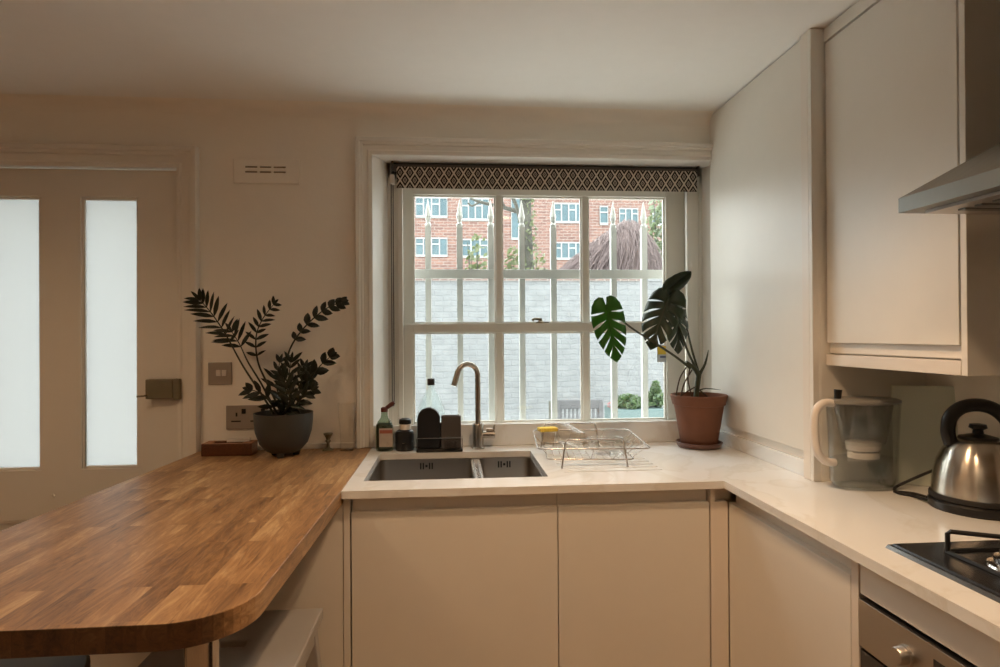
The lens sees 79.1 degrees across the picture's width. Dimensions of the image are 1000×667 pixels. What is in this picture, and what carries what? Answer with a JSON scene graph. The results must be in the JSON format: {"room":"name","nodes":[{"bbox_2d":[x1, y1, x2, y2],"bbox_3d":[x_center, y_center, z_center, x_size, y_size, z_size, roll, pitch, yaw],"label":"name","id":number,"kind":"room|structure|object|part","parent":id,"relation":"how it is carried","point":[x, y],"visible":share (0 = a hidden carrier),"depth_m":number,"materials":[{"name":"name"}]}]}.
{"room":"kitchen","nodes":[
{"label":"kitchen","id":0,"kind":"room"},
{"bbox_2d":[0,111,735,666],"bbox_3d":[-0.773,0.247,2.374,3.840,2.174,0.300,0,0,-5],"label":"wall","id":1,"kind":"structure","parent":0,"point":[294,244],"depth_m":2.22,"materials":[{"name":"paint"}]},
{"bbox_2d":[0,166,177,666],"bbox_3d":[-1.573,0.361,2.209,0.857,1.955,0.099,0,0,-5],"label":"door","id":2,"kind":"structure","parent":1,"relation":"in","point":[88,255],"depth_m":2.18,"materials":[{"name":"paint"}]},
{"bbox_3d":[-1.737,0.944,2.179,0.194,0.550,0.012,0,0,-5],"label":"panel","id":3,"kind":"part","parent":2,"relation":"part of","materials":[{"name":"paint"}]},
{"bbox_3d":[-1.742,-0.001,2.179,0.194,0.979,0.006,0,0,-5],"label":"frosted pane","id":4,"kind":"part","parent":2,"relation":"part of","materials":[{"name":"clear glass"}]},
{"bbox_3d":[-1.572,0.363,2.183,0.531,1.714,0.012,0,0,-5],"label":"moulding","id":5,"kind":"part","parent":2,"relation":"part of","materials":[{"name":"paint"}]},
{"bbox_3d":[-1.573,0.361,2.209,0.857,1.955,0.099,0,0,-5],"label":"frame","id":6,"kind":"part","parent":2,"relation":"part of","materials":[{"name":"paint"}]},
{"bbox_3d":[-1.404,0.942,2.206,0.197,0.550,0.012,0,0,-5],"label":"panel","id":7,"kind":"part","parent":2,"relation":"part of","materials":[{"name":"paint"}]},
{"bbox_3d":[-1.410,-0.003,2.206,0.197,0.979,0.006,0,0,-5],"label":"frosted pane","id":8,"kind":"part","parent":2,"relation":"part of","materials":[{"name":"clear glass"}]},
{"bbox_2d":[136,378,181,399],"bbox_3d":[-1.219,0.200,2.174,0.144,0.074,0.052,0,0,-5],"label":"lock","id":9,"kind":"object","parent":2,"relation":"attached to","point":[154,388],"visible":1,"depth_m":2.17,"materials":[{"name":"gold metal"}]},
{"bbox_2d":[0,142,200,459],"bbox_3d":[-1.568,0.334,2.143,0.967,2.010,0.032,0,0,-5],"label":"trim","id":10,"kind":"structure","parent":1,"relation":"attached to","point":[185,159],"depth_m":2.17,"materials":[{"name":"paint"}]},
{"bbox_2d":[208,362,231,384],"bbox_3d":[-1.018,0.145,2.199,0.083,0.082,0.010,0,0,-5],"label":"light switch","id":11,"kind":"object","parent":1,"relation":"attached to","point":[219,373],"visible":1,"depth_m":2.20,"materials":[{"name":"white plastic"}]},
{"bbox_2d":[226,405,267,428],"bbox_3d":[-0.923,0.305,2.205,0.146,0.086,0.012,0,0,-5],"label":"wall socket","id":12,"kind":"object","parent":1,"relation":"attached to","point":[237,416],"visible":0.59,"depth_m":2.20,"materials":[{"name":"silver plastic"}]},
{"bbox_2d":[233,158,299,183],"bbox_3d":[-0.854,-0.594,2.215,0.236,0.092,0.010,0,0,-5],"label":"air vent","id":13,"kind":"object","parent":1,"relation":"in","point":[245,170],"visible":1,"depth_m":2.21,"materials":[{"name":"paint"}]},
{"bbox_2d":[258,442,356,449],"bbox_3d":[-0.805,0.414,2.215,0.550,0.020,0.012,0,0,-5],"label":"trim","id":14,"kind":"structure","parent":1,"relation":"attached to","point":[342,444],"depth_m":2.22,"materials":[{"name":"paint"}]},
{"bbox_2d":[0,94,713,126],"bbox_3d":[-0.931,-0.818,2.193,3.509,0.047,0.047,0,0,-5],"label":"trim","id":15,"kind":"structure","parent":1,"relation":"attached to","point":[8,102],"depth_m":2.23,"materials":[{"name":"paint"}]},
{"bbox_2d":[355,136,712,447],"bbox_3d":[0.146,-0.155,2.284,1.356,1.144,0.032,0,0,-5],"label":"trim","id":16,"kind":"structure","parent":1,"relation":"attached to","point":[365,147],"depth_m":2.24,"materials":[{"name":"paint"}]},
{"bbox_2d":[415,199,661,420],"bbox_3d":[0.181,-0.020,2.679,1.364,1.140,0.036,0,0,-5],"label":"fence","id":17,"kind":"object","parent":1,"relation":"in","point":[553,274],"depth_m":2.66,"materials":[{"name":"metal"}]},
{"bbox_2d":[372,155,711,425],"bbox_3d":[0.190,-0.149,2.433,1.409,1.096,0.266,0,0,-5],"label":"window","id":18,"kind":"structure","parent":1,"relation":"in","point":[686,240],"depth_m":2.43,"materials":[{"name":"paint"}]},
{"bbox_3d":[0.181,-0.324,2.494,1.180,0.639,0.040,0,0,-5],"label":"sash","id":19,"kind":"part","parent":18,"relation":"part of","materials":[{"name":"paint"}]},
{"bbox_3d":[0.179,0.163,2.444,1.160,0.412,0.040,0,0,-5],"label":"sash","id":20,"kind":"part","parent":18,"relation":"part of","materials":[{"name":"paint"}]},
{"bbox_2d":[390,161,699,404],"bbox_3d":[0.189,-0.194,2.392,1.227,0.944,0.047,0,0,-5],"label":"roller blind","id":21,"kind":"object","parent":18,"relation":"attached to","point":[408,175],"visible":0.91,"depth_m":2.38,"materials":[{"name":"fabric"}]},
{"bbox_3d":[-0.415,-0.181,2.341,0.004,0.924,0.017,0,0,24],"label":"pull chain","id":22,"kind":"part","parent":21,"relation":"part of","materials":[{"name":"grey plastic"}]},
{"bbox_2d":[657,345,665,361],"bbox_3d":[0.670,0.082,2.478,0.054,0.070,0.002,0,0,-5],"label":"window sticker","id":23,"kind":"object","parent":18,"relation":"attached to","point":[661,354],"visible":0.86,"depth_m":2.48,"materials":[{"name":"paper"}]},
{"bbox_2d":[0,0,858,114],"bbox_3d":[-0.591,-0.898,0.046,4.040,0.100,4.980,0,0,-5],"label":"ceiling","id":24,"kind":"structure","parent":0,"point":[688,55],"depth_m":1.79,"materials":[{"name":"paint"}]},
{"bbox_2d":[926,373,999,438],"bbox_3d":[1.380,0.227,0.202,0.100,2.174,4.980,0,0,-5],"label":"wall","id":25,"kind":"structure","parent":0,"point":[965,387],"depth_m":1.56,"materials":[{"name":"paint"}]},
{"bbox_2d":[824,0,999,375],"bbox_3d":[1.071,-0.383,1.466,0.296,0.939,0.462,0,0,-5],"label":"upper cabinet","id":26,"kind":"object","parent":25,"relation":"attached to","point":[912,87],"visible":0.99,"depth_m":1.38,"materials":[{"name":"laminate"}]},
{"bbox_3d":[0.936,0.072,1.461,0.022,0.030,0.446,0,0,-5],"label":"rail","id":27,"kind":"part","parent":26,"relation":"part of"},
{"bbox_3d":[1.089,-0.384,1.243,0.296,0.939,0.015,0,0,-5],"label":"panel","id":28,"kind":"part","parent":26,"relation":"part of","materials":[{"name":"laminate"}]},
{"bbox_2d":[898,143,999,213],"bbox_3d":[1.028,-0.540,0.888,0.476,0.629,0.600,0,0,-5],"label":"extractor hood","id":29,"kind":"object","parent":25,"relation":"attached to","point":[973,186],"visible":1,"depth_m":1.06,"materials":[{"name":"silver metal"}]},
{"bbox_3d":[1.031,-0.231,0.887,0.418,0.005,0.540,0,0,-5],"label":"filter panel","id":30,"kind":"part","parent":29,"relation":"part of","materials":[{"name":"silver metal"}]},
{"bbox_3d":[-0.577,1.366,0.038,4.040,0.080,4.980,0,0,-5],"label":"floor","id":31,"kind":"structure","parent":0,"visible":0},
{"bbox_2d":[0,655,89,666],"bbox_3d":[-1.061,1.034,1.274,0.346,0.602,0.346,0,0,-5],"label":"bar stool","id":32,"kind":"object","parent":31,"relation":"on","point":[78,660],"visible":0.43,"depth_m":1.35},
{"bbox_2d":[0,447,371,666],"bbox_3d":[-0.759,0.877,1.534,0.691,0.910,1.371,0,0,-5],"label":"breakfast bar","id":33,"kind":"object","parent":31,"relation":"on","point":[187,553],"visible":0.98,"depth_m":1.15,"materials":[{"name":"brown wood"}]},
{"bbox_3d":[-0.472,0.893,0.962,0.070,0.870,0.070,0,0,-5],"label":"leg","id":34,"kind":"part","parent":33,"relation":"part of","materials":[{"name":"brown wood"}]},
{"bbox_2d":[201,440,257,456],"bbox_3d":[-0.950,0.403,2.129,0.170,0.044,0.070,0,0,-5],"label":"wooden box","id":35,"kind":"object","parent":33,"relation":"on","point":[219,447],"visible":0.95,"depth_m":2.10,"materials":[{"name":"red wood"}]},
{"bbox_2d":[227,437,250,441],"bbox_3d":[-0.923,0.376,2.139,0.073,0.008,0.036,0,0,-12],"label":"folded paper","id":36,"kind":"object","parent":35,"relation":"on","point":[248,438],"visible":1,"depth_m":2.12,"materials":[{"name":"white paper"}]},
{"bbox_2d":[184,288,349,458],"bbox_3d":[-0.779,0.138,2.085,0.522,0.572,0.218,0,0,-10],"label":"plant","id":37,"kind":"object","parent":33,"relation":"on","point":[281,431],"visible":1,"depth_m":2.04,"materials":[{"name":"green plant"}]},
{"bbox_3d":[-0.878,0.086,2.032,0.236,0.391,0.009,0,0,-35],"label":"stem","id":38,"kind":"part","parent":37,"relation":"part of","materials":[{"name":"plant"}]},
{"bbox_3d":[-0.852,0.138,2.096,0.163,0.288,0.017,0,0,2],"label":"stem","id":39,"kind":"part","parent":37,"relation":"part of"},
{"bbox_3d":[-0.787,0.234,2.048,0.023,0.096,0.111,0,0,27],"label":"stem","id":40,"kind":"part","parent":37,"relation":"part of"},
{"bbox_3d":[-0.807,0.089,2.111,0.108,0.385,0.014,0,0,16],"label":"stem","id":41,"kind":"part","parent":37,"relation":"part of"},
{"bbox_3d":[-0.750,0.343,2.100,0.197,0.138,0.197,0,0,-5],"label":"pot","id":42,"kind":"part","parent":37,"relation":"part of","materials":[{"name":"ceramic"}]},
{"bbox_3d":[-0.731,0.188,2.058,0.066,0.187,0.094,0,0,-5],"label":"stem","id":43,"kind":"part","parent":37,"relation":"part of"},
{"bbox_3d":[-0.724,0.211,2.051,0.029,0.143,0.117,0,0,-20],"label":"stem","id":44,"kind":"part","parent":37,"relation":"part of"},
{"bbox_3d":[-0.686,0.235,2.054,0.134,0.095,0.025,-1,0,40],"label":"stem","id":45,"kind":"part","parent":37,"relation":"part of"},
{"bbox_3d":[-0.659,0.180,2.067,0.177,0.202,0.019,0,0,20],"label":"stem","id":46,"kind":"part","parent":37,"relation":"part of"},
{"bbox_3d":[-0.648,0.086,2.068,0.224,0.387,0.029,0,0,12],"label":"stem","id":47,"kind":"part","parent":37,"relation":"part of","materials":[{"name":"plant"}]},
{"bbox_2d":[323,433,333,450],"bbox_3d":[-0.622,0.392,2.190,0.040,0.062,0.040,0,0,-5],"label":"goblet","id":48,"kind":"object","parent":33,"relation":"on","point":[327,435],"visible":1,"depth_m":2.18,"materials":[{"name":"gold metal"}]},
{"bbox_2d":[100,503,343,666],"bbox_3d":[-0.735,0.897,1.619,0.626,0.870,0.026,0,0,-5],"label":"panel","id":49,"kind":"object","parent":31,"relation":"on","point":[317,581],"visible":0.29,"depth_m":1.63,"materials":[{"name":"laminate"}]},
{"bbox_2d":[138,608,322,666],"bbox_3d":[-0.611,1.020,1.383,0.412,0.620,0.412,0,0,-5],"label":"bar stool","id":50,"kind":"object","parent":31,"relation":"on","point":[277,638],"visible":0.6,"depth_m":1.40,"materials":[{"name":"wood"}]},
{"bbox_3d":[-0.460,1.034,1.561,0.043,0.592,0.113,-1,0,40],"label":"leg","id":51,"kind":"part","parent":50,"relation":"part of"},
{"bbox_2d":[343,493,557,666],"bbox_3d":[-0.152,0.886,1.947,0.585,0.887,0.588,0,0,-5],"label":"base cabinet","id":52,"kind":"object","parent":31,"relation":"on","point":[442,581],"depth_m":1.66,"materials":[{"name":"laminate"}]},
{"bbox_3d":[-0.435,0.887,1.924,0.017,0.887,0.588,0,0,-5],"label":"cabinet end panel","id":53,"kind":"part","parent":52,"relation":"part of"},
{"bbox_2d":[341,441,999,641],"bbox_3d":[0.418,0.424,1.326,1.629,0.021,1.978,0,0,-5],"label":"countertop","id":54,"kind":"structure","parent":52,"relation":"on","point":[858,524],"depth_m":1.62,"materials":[{"name":"stone"}]},
{"bbox_2d":[376,401,394,450],"bbox_3d":[-0.412,0.332,2.175,0.071,0.179,0.050,0,0,-5],"label":"bottle","id":55,"kind":"object","parent":54,"relation":"on","point":[384,430],"visible":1,"depth_m":2.15,"materials":[{"name":"glass"}]},
{"bbox_3d":[-0.395,0.258,2.177,0.036,0.031,0.016,0,0,8],"label":"flip lid","id":56,"kind":"part","parent":55,"relation":"part of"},
{"bbox_2d":[395,418,413,451],"bbox_3d":[-0.344,0.363,2.181,0.068,0.116,0.062,0,0,-5],"label":"jar","id":57,"kind":"object","parent":54,"relation":"on","point":[404,437],"visible":1,"depth_m":2.16,"materials":[{"name":"glass"}]},
{"bbox_2d":[417,378,444,413],"bbox_3d":[-0.251,0.293,2.212,0.106,0.256,0.066,0,0,-5],"label":"clear bottle","id":58,"kind":"object","parent":54,"relation":"on","point":[430,381],"visible":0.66,"depth_m":2.20,"materials":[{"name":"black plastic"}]},
{"bbox_2d":[416,407,462,452],"bbox_3d":[-0.215,0.341,2.149,0.164,0.158,0.059,0,0,-5],"label":"sink caddy","id":59,"kind":"object","parent":54,"relation":"on","point":[433,435],"visible":1,"depth_m":2.14,"materials":[{"name":"black plastic"}]},
{"bbox_3d":[-0.215,0.389,2.156,0.163,0.040,0.036,0,0,-5],"label":"wire rail","id":60,"kind":"part","parent":59,"relation":"part of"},
{"bbox_2d":[416,447,462,452],"bbox_3d":[-0.215,0.414,2.158,0.164,0.012,0.040,0,0,-5],"label":"tray","id":61,"kind":"object","parent":59,"relation":"attached to","point":[418,449],"depth_m":2.14,"materials":[{"name":"black plastic"}]},
{"bbox_2d":[441,415,460,448],"bbox_3d":[-0.175,0.350,2.162,0.070,0.116,0.032,0,0,-5],"label":"sponge","id":62,"kind":"object","parent":59,"relation":"on","point":[450,424],"depth_m":2.15,"materials":[{"name":"plastic"}]},
{"bbox_2d":[368,457,542,480],"bbox_3d":[-0.140,0.526,1.941,0.538,0.169,0.404,0,0,-5],"label":"sink","id":63,"kind":"object","parent":54,"relation":"in","point":[492,467],"visible":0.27,"depth_m":2.13,"materials":[{"name":"silver metal"}]},
{"bbox_3d":[-0.242,0.526,1.933,0.332,0.169,0.404,0,0,-5],"label":"bowl","id":64,"kind":"part","parent":63,"relation":"part of","materials":[{"name":"silver metal"}]},
{"bbox_3d":[0.031,0.505,1.955,0.196,0.129,0.404,0,0,-5],"label":"half bowl","id":65,"kind":"part","parent":63,"relation":"part of","materials":[{"name":"silver metal"}]},
{"bbox_2d":[451,361,494,449],"bbox_3d":[-0.100,0.260,2.198,0.170,0.319,0.057,0,0,-20],"label":"tap","id":66,"kind":"object","parent":54,"relation":"on","point":[479,434],"visible":1,"depth_m":2.20,"materials":[{"name":"silver metal"}]},
{"bbox_3d":[-0.122,0.215,2.183,0.120,0.229,0.021,0,0,-33],"label":"spout","id":67,"kind":"part","parent":66,"relation":"part of","materials":[{"name":"silver metal"}]},
{"bbox_3d":[-0.042,0.357,2.211,0.052,0.052,0.027,0,0,0],"label":"handle","id":68,"kind":"part","parent":66,"relation":"part of","materials":[{"name":"silver metal"}]},
{"bbox_2d":[374,420,679,447],"bbox_3d":[0.177,0.378,2.292,1.292,0.080,0.016,0,0,-5],"label":"backsplash","id":69,"kind":"structure","parent":54,"relation":"on","point":[664,430],"depth_m":2.29,"materials":[{"name":"stone"}]},
{"bbox_2d":[533,422,649,468],"bbox_3d":[0.298,0.371,2.060,0.360,0.090,0.408,0,0,1],"label":"dish rack","id":70,"kind":"object","parent":54,"relation":"on","point":[564,449],"visible":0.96,"depth_m":1.96,"materials":[{"name":"metal"}]},
{"bbox_3d":[0.256,0.372,2.214,0.220,0.090,0.012,0,0,-5],"label":"leg frame","id":71,"kind":"part","parent":70,"relation":"part of","materials":[{"name":"metal"}]},
{"bbox_2d":[543,430,633,459],"bbox_3d":[0.289,0.380,2.070,0.277,0.043,0.381,0,0,0],"label":"basket","id":72,"kind":"object","parent":70,"relation":"on","point":[564,449],"depth_m":1.92,"materials":[{"name":"metal"}]},
{"bbox_3d":[0.293,0.370,1.871,0.212,0.090,0.012,0,0,-5],"label":"leg frame","id":73,"kind":"part","parent":70,"relation":"part of","materials":[{"name":"metal"}]},
{"bbox_3d":[0.169,0.370,2.119,0.054,0.052,0.054,0,0,-5],"label":"tub","id":74,"kind":"object","parent":70,"relation":"in","visible":0},
{"bbox_2d":[537,426,557,431],"bbox_3d":[0.167,0.336,2.121,0.067,0.014,0.040,0,0,-13],"label":"sponge","id":75,"kind":"object","parent":74,"relation":"on","point":[550,428],"visible":1,"depth_m":2.10,"materials":[{"name":"yellow"}]},
{"bbox_2d":[591,271,727,449],"bbox_3d":[0.587,0.097,2.113,0.549,0.637,0.203,0,0,-36],"label":"monstera plant","id":76,"kind":"object","parent":54,"relation":"on","point":[699,415],"visible":1,"depth_m":2.14,"materials":[{"name":"plant"}]},
{"bbox_3d":[0.716,0.147,2.212,0.099,0.173,0.024,0,0,-20],"label":"stem","id":77,"kind":"part","parent":76,"relation":"part of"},
{"bbox_3d":[0.728,0.314,2.215,0.203,0.184,0.203,0,0,-5],"label":"pot","id":78,"kind":"part","parent":76,"relation":"part of","materials":[{"name":"ceramic"}]},
{"bbox_2d":[719,430,803,475],"bbox_3d":[0.860,0.390,2.036,0.016,0.047,0.602,0,0,-5],"label":"backsplash","id":79,"kind":"structure","parent":54,"relation":"on","point":[785,460],"depth_m":1.96,"materials":[{"name":"stone"}]},
{"bbox_2d":[710,28,925,481],"bbox_3d":[1.007,-0.219,2.031,0.333,1.262,0.674,0,0,-5],"label":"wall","id":80,"kind":"structure","parent":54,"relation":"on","point":[770,346],"depth_m":1.84,"materials":[{"name":"paint"}]},
{"bbox_3d":[0.854,-0.253,2.047,0.019,1.183,0.617,0,0,-5],"label":"door","id":81,"kind":"part","parent":80,"relation":"part of","materials":[{"name":"laminate"}]},
{"bbox_3d":[0.877,-0.220,1.716,0.022,1.262,0.034,0,0,-5],"label":"post","id":82,"kind":"part","parent":80,"relation":"part of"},
{"bbox_3d":[1.034,-0.221,1.704,0.333,1.262,0.017,0,0,-5],"label":"panel","id":83,"kind":"part","parent":80,"relation":"part of","materials":[{"name":"paint"}]},
{"bbox_2d":[810,389,901,489],"bbox_3d":[0.946,0.280,1.619,0.257,0.263,0.124,0,0,-5],"label":"jug","id":84,"kind":"object","parent":54,"relation":"on","point":[860,449],"visible":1,"depth_m":1.59,"materials":[{"name":"plastic"}]},
{"bbox_3d":[0.853,0.262,1.599,0.070,0.180,0.022,0,0,-9],"label":"handle","id":85,"kind":"part","parent":84,"relation":"part of","materials":[{"name":"white plastic"}]},
{"bbox_3d":[0.973,0.179,1.621,0.201,0.012,0.124,0,0,-5],"label":"lid","id":86,"kind":"part","parent":84,"relation":"part of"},
{"bbox_2d":[891,385,957,485],"bbox_3d":[1.148,0.276,1.636,0.149,0.267,0.029,0,0,24],"label":"chopping board","id":87,"kind":"object","parent":54,"relation":"on","point":[922,408],"visible":0.73,"depth_m":1.64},
{"bbox_2d":[885,529,999,602],"bbox_3d":[1.003,0.383,0.893,0.481,0.052,0.580,0,0,-5],"label":"gas hob","id":88,"kind":"object","parent":54,"relation":"in","point":[975,565],"visible":1,"depth_m":1.08,"materials":[{"name":"metal"}]},
{"bbox_3d":[0.897,0.392,1.030,0.112,0.019,0.112,0,0,-5],"label":"burner","id":89,"kind":"part","parent":88,"relation":"part of","materials":[{"name":"silver metal"}]},
{"bbox_2d":[893,398,999,520],"bbox_3d":[1.123,0.281,1.457,0.217,0.258,0.285,0,0,-5],"label":"electric kettle","id":90,"kind":"object","parent":54,"relation":"on","point":[965,477],"visible":1,"depth_m":1.38,"materials":[{"name":"silver metal"}]},
{"bbox_3d":[1.120,0.324,1.514,0.226,0.173,0.135,0,0,9],"label":"cord","id":91,"kind":"part","parent":90,"relation":"part of","materials":[{"name":"black rubber"}]},
{"bbox_3d":[1.120,0.209,1.411,0.160,0.117,0.031,0,0,17],"label":"handle","id":92,"kind":"part","parent":90,"relation":"part of","materials":[{"name":"black plastic"}]},
{"bbox_3d":[1.116,0.228,1.412,0.080,0.036,0.080,0,0,-5],"label":"lid","id":93,"kind":"part","parent":90,"relation":"part of","materials":[{"name":"black plastic"}]},
{"bbox_2d":[556,489,709,666],"bbox_3d":[0.356,0.884,1.988,0.435,0.884,0.588,0,0,-5],"label":"base cabinet","id":94,"kind":"object","parent":31,"relation":"on","point":[634,568],"visible":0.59,"depth_m":1.70,"materials":[{"name":"laminate"}]},
{"bbox_2d":[706,489,729,666],"bbox_3d":[0.632,0.880,1.735,0.069,0.887,0.039,0,0,-5],"label":"post","id":95,"kind":"object","parent":31,"relation":"on","point":[718,507],"visible":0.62,"depth_m":1.72,"materials":[{"name":"wood"}]},
{"bbox_2d":[729,495,866,666],"bbox_3d":[0.946,0.877,1.464,0.547,0.887,0.548,0,0,-5],"label":"base cabinet","id":96,"kind":"object","parent":31,"relation":"on","point":[794,597],"visible":0.51,"depth_m":1.42,"materials":[{"name":"laminate"}]},
{"bbox_3d":[0.706,0.878,1.181,0.022,0.887,0.022,0,0,-5],"label":"panel","id":97,"kind":"part","parent":96,"relation":"part of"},
{"bbox_2d":[858,564,999,666],"bbox_3d":[0.959,0.875,0.885,0.595,0.886,0.605,0,0,-5],"label":"oven","id":98,"kind":"object","parent":31,"relation":"on","point":[885,639],"depth_m":1.03,"materials":[{"name":"silver metal"}]},
{"bbox_2d":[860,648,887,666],"bbox_3d":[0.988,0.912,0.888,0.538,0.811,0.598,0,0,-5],"label":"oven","id":99,"kind":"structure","parent":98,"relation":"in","point":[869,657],"depth_m":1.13,"materials":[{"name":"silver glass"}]},
{"bbox_3d":[0.691,0.555,1.042,0.019,0.036,0.036,0,0,-5],"label":"knob","id":100,"kind":"part","parent":98,"relation":"part of","materials":[{"name":"silver metal"}]},
{"bbox_3d":[0.730,0.467,0.868,0.021,0.067,0.605,0,0,-5],"label":"oven filler strip","id":101,"kind":"part","parent":98,"relation":"part of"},
{"label":"outside","id":102,"kind":"structure","parent":0,"visible":0},
{"bbox_3d":[2.459,1.739,31.597,70.000,0.100,57.400,0,0,-5],"label":"ground","id":103,"kind":"structure","parent":102,"visible":0},
{"bbox_2d":[465,233,487,268],"bbox_3d":[-0.427,-0.169,12.012,0.695,3.628,0.591,0,0,-5],"label":"shrub","id":104,"kind":"object","parent":103,"relation":"on","point":[470,257],"visible":0.07,"depth_m":11.98,"materials":[{"name":"green plant"}]},
{"bbox_3d":[-0.468,-0.091,11.988,0.404,3.473,0.171,0,0,14],"label":"stem","id":105,"kind":"part","parent":104,"relation":"part of","materials":[{"name":"green plant"}]},
{"bbox_2d":[467,198,538,269],"bbox_3d":[0.050,-1.947,15.086,1.851,7.215,0.856,0,0,8],"label":"tree","id":106,"kind":"object","parent":103,"relation":"on","point":[528,221],"visible":0.23,"depth_m":14.98,"materials":[{"name":"green plant"}]},
{"bbox_2d":[504,246,518,269],"bbox_3d":[0.230,-0.025,11.567,0.520,3.328,0.450,0,0,-5],"label":"shrub","id":107,"kind":"object","parent":103,"relation":"on","point":[512,262],"visible":0.07,"depth_m":11.53,"materials":[{"name":"green plant"}]},
{"bbox_2d":[414,197,661,269],"bbox_3d":[2.703,-9.405,46.367,22.627,22.280,8.080,0,0,-5],"label":"brick apartment building","id":108,"kind":"structure","parent":103,"relation":"on","point":[443,221],"depth_m":42.22,"materials":[{"name":"red brick"}]},
{"bbox_3d":[-4.726,-5.955,41.757,2.149,1.295,0.020,0,0,-5],"label":"pane","id":109,"kind":"part","parent":108,"relation":"part of","materials":[{"name":"clear glass"}]},
{"bbox_3d":[-4.727,-8.701,41.767,2.149,1.388,0.020,0,0,-5],"label":"pane","id":110,"kind":"part","parent":108,"relation":"part of","materials":[{"name":"clear glass"}]},
{"bbox_3d":[-1.716,-8.613,42.011,1.861,1.539,0.020,0,0,-5],"label":"pane","id":111,"kind":"part","parent":108,"relation":"part of","materials":[{"name":"clear glass"}]},
{"bbox_3d":[-1.698,-5.903,42.003,1.828,1.270,0.020,0,0,-5],"label":"pane","id":112,"kind":"part","parent":108,"relation":"part of","materials":[{"name":"clear glass"}]},
{"bbox_3d":[1.155,-7.998,42.242,0.714,2.889,0.020,0,0,-5],"label":"pane","id":113,"kind":"part","parent":108,"relation":"part of","materials":[{"name":"clear glass"}]},
{"bbox_3d":[4.823,-8.458,42.542,2.017,1.382,0.020,0,0,-5],"label":"pane","id":114,"kind":"part","parent":108,"relation":"part of","materials":[{"name":"clear glass"}]},
{"bbox_3d":[4.822,-5.801,42.532,2.017,1.216,0.020,0,0,-5],"label":"pane","id":115,"kind":"part","parent":108,"relation":"part of","materials":[{"name":"clear glass"}]},
{"bbox_3d":[7.336,-8.341,42.746,0.562,1.298,0.020,0,0,-5],"label":"pane","id":116,"kind":"part","parent":108,"relation":"part of","materials":[{"name":"clear glass"}]},
{"bbox_3d":[9.117,-8.298,42.890,1.327,1.153,0.020,0,0,-5],"label":"pane","id":117,"kind":"part","parent":108,"relation":"part of","materials":[{"name":"clear glass"}]},
{"bbox_2d":[415,281,663,421],"bbox_3d":[0.838,0.462,8.243,19.000,2.324,0.300,0,0,-5],"label":"wall","id":118,"kind":"structure","parent":103,"relation":"on","point":[443,293],"depth_m":8.06,"materials":[{"name":"paint"}]},
{"bbox_2d":[415,279,639,280],"bbox_3d":[-3.378,-0.708,7.905,10.554,0.065,0.340,0,0,-5],"label":"coping","id":119,"kind":"object","parent":118,"relation":"on","point":[415,279],"visible":0.11,"depth_m":8.04,"materials":[{"name":"brick"}]},
{"bbox_2d":[647,279,661,280],"bbox_3d":[6.090,-0.799,8.675,8.446,0.135,0.340,0,0,-5],"label":"wall pier","id":120,"kind":"structure","parent":118,"relation":"on","point":[647,279],"depth_m":8.18,"materials":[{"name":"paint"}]},
{"bbox_2d":[531,251,547,269],"bbox_3d":[0.844,-0.057,12.715,0.589,3.392,0.475,0,0,-5],"label":"shrub","id":121,"kind":"object","parent":103,"relation":"on","point":[536,254],"visible":0.04,"depth_m":12.74,"materials":[{"name":"green plant"}]},
{"bbox_2d":[549,401,550,418],"bbox_3d":[0.437,1.101,5.249,0.022,1.031,0.022,0,0,18],"label":"stake","id":122,"kind":"object","parent":103,"relation":"on","point":[549,401],"visible":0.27,"depth_m":5.24,"materials":[{"name":"beige wood"}]},
{"bbox_2d":[557,399,602,418],"bbox_3d":[0.769,1.136,6.201,0.482,0.963,0.495,0,0,-5],"label":"garden chair","id":123,"kind":"object","parent":103,"relation":"on","point":[597,404],"visible":0.13,"depth_m":5.96,"materials":[{"name":"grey wood"}]},
{"bbox_3d":[0.575,1.147,5.962,0.044,0.943,0.050,0,0,-5],"label":"leg","id":124,"kind":"part","parent":123,"relation":"part of","materials":[{"name":"grey wood"}]},
{"bbox_3d":[0.784,0.699,5.981,0.466,0.090,0.040,0,0,-5],"label":"rail","id":125,"kind":"part","parent":123,"relation":"part of","materials":[{"name":"grey wood"}]},
{"bbox_3d":[1.000,1.144,5.996,0.044,0.943,0.050,0,0,-5],"label":"leg","id":126,"kind":"part","parent":123,"relation":"part of","materials":[{"name":"grey wood"}]},
{"bbox_2d":[557,219,661,269],"bbox_3d":[1.822,-0.197,10.463,2.325,3.644,1.878,0,0,-32],"label":"bare tree","id":127,"kind":"object","parent":103,"relation":"on","point":[628,233],"visible":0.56,"depth_m":10.05,"materials":[{"name":"plant"}]},
{"bbox_2d":[605,405,663,417],"bbox_3d":[1.519,1.219,6.791,0.575,0.791,0.500,0,0,-5],"label":"planter","id":128,"kind":"object","parent":103,"relation":"on","point":[657,411],"visible":0.1,"depth_m":6.55,"materials":[{"name":"teal"}]},
{"bbox_2d":[618,393,640,409],"bbox_3d":[1.441,0.771,6.733,0.357,0.218,0.422,0,0,-5],"label":"plant","id":129,"kind":"object","parent":128,"relation":"in","point":[628,401],"visible":0.87,"depth_m":6.63,"materials":[{"name":"plant"}]},
{"bbox_2d":[648,380,663,406],"bbox_3d":[1.737,0.676,6.764,0.263,0.317,0.300,0,0,-5],"label":"conical shrub","id":130,"kind":"object","parent":128,"relation":"on","point":[655,395],"visible":0.97,"depth_m":6.71,"materials":[{"name":"plant"}]},
{"bbox_2d":[645,200,661,257],"bbox_3d":[3.664,-0.833,13.353,1.201,4.915,0.980,0,0,-5],"label":"leafy tree","id":131,"kind":"object","parent":103,"relation":"on","point":[657,232],"visible":0.03,"depth_m":13.27,"materials":[{"name":"green plant"}]},
{"bbox_3d":[3.681,-0.654,13.311,0.675,4.557,0.266,0,0,-5],"label":"stem","id":132,"kind":"part","parent":131,"relation":"part of","materials":[{"name":"green plant"}]}
]}

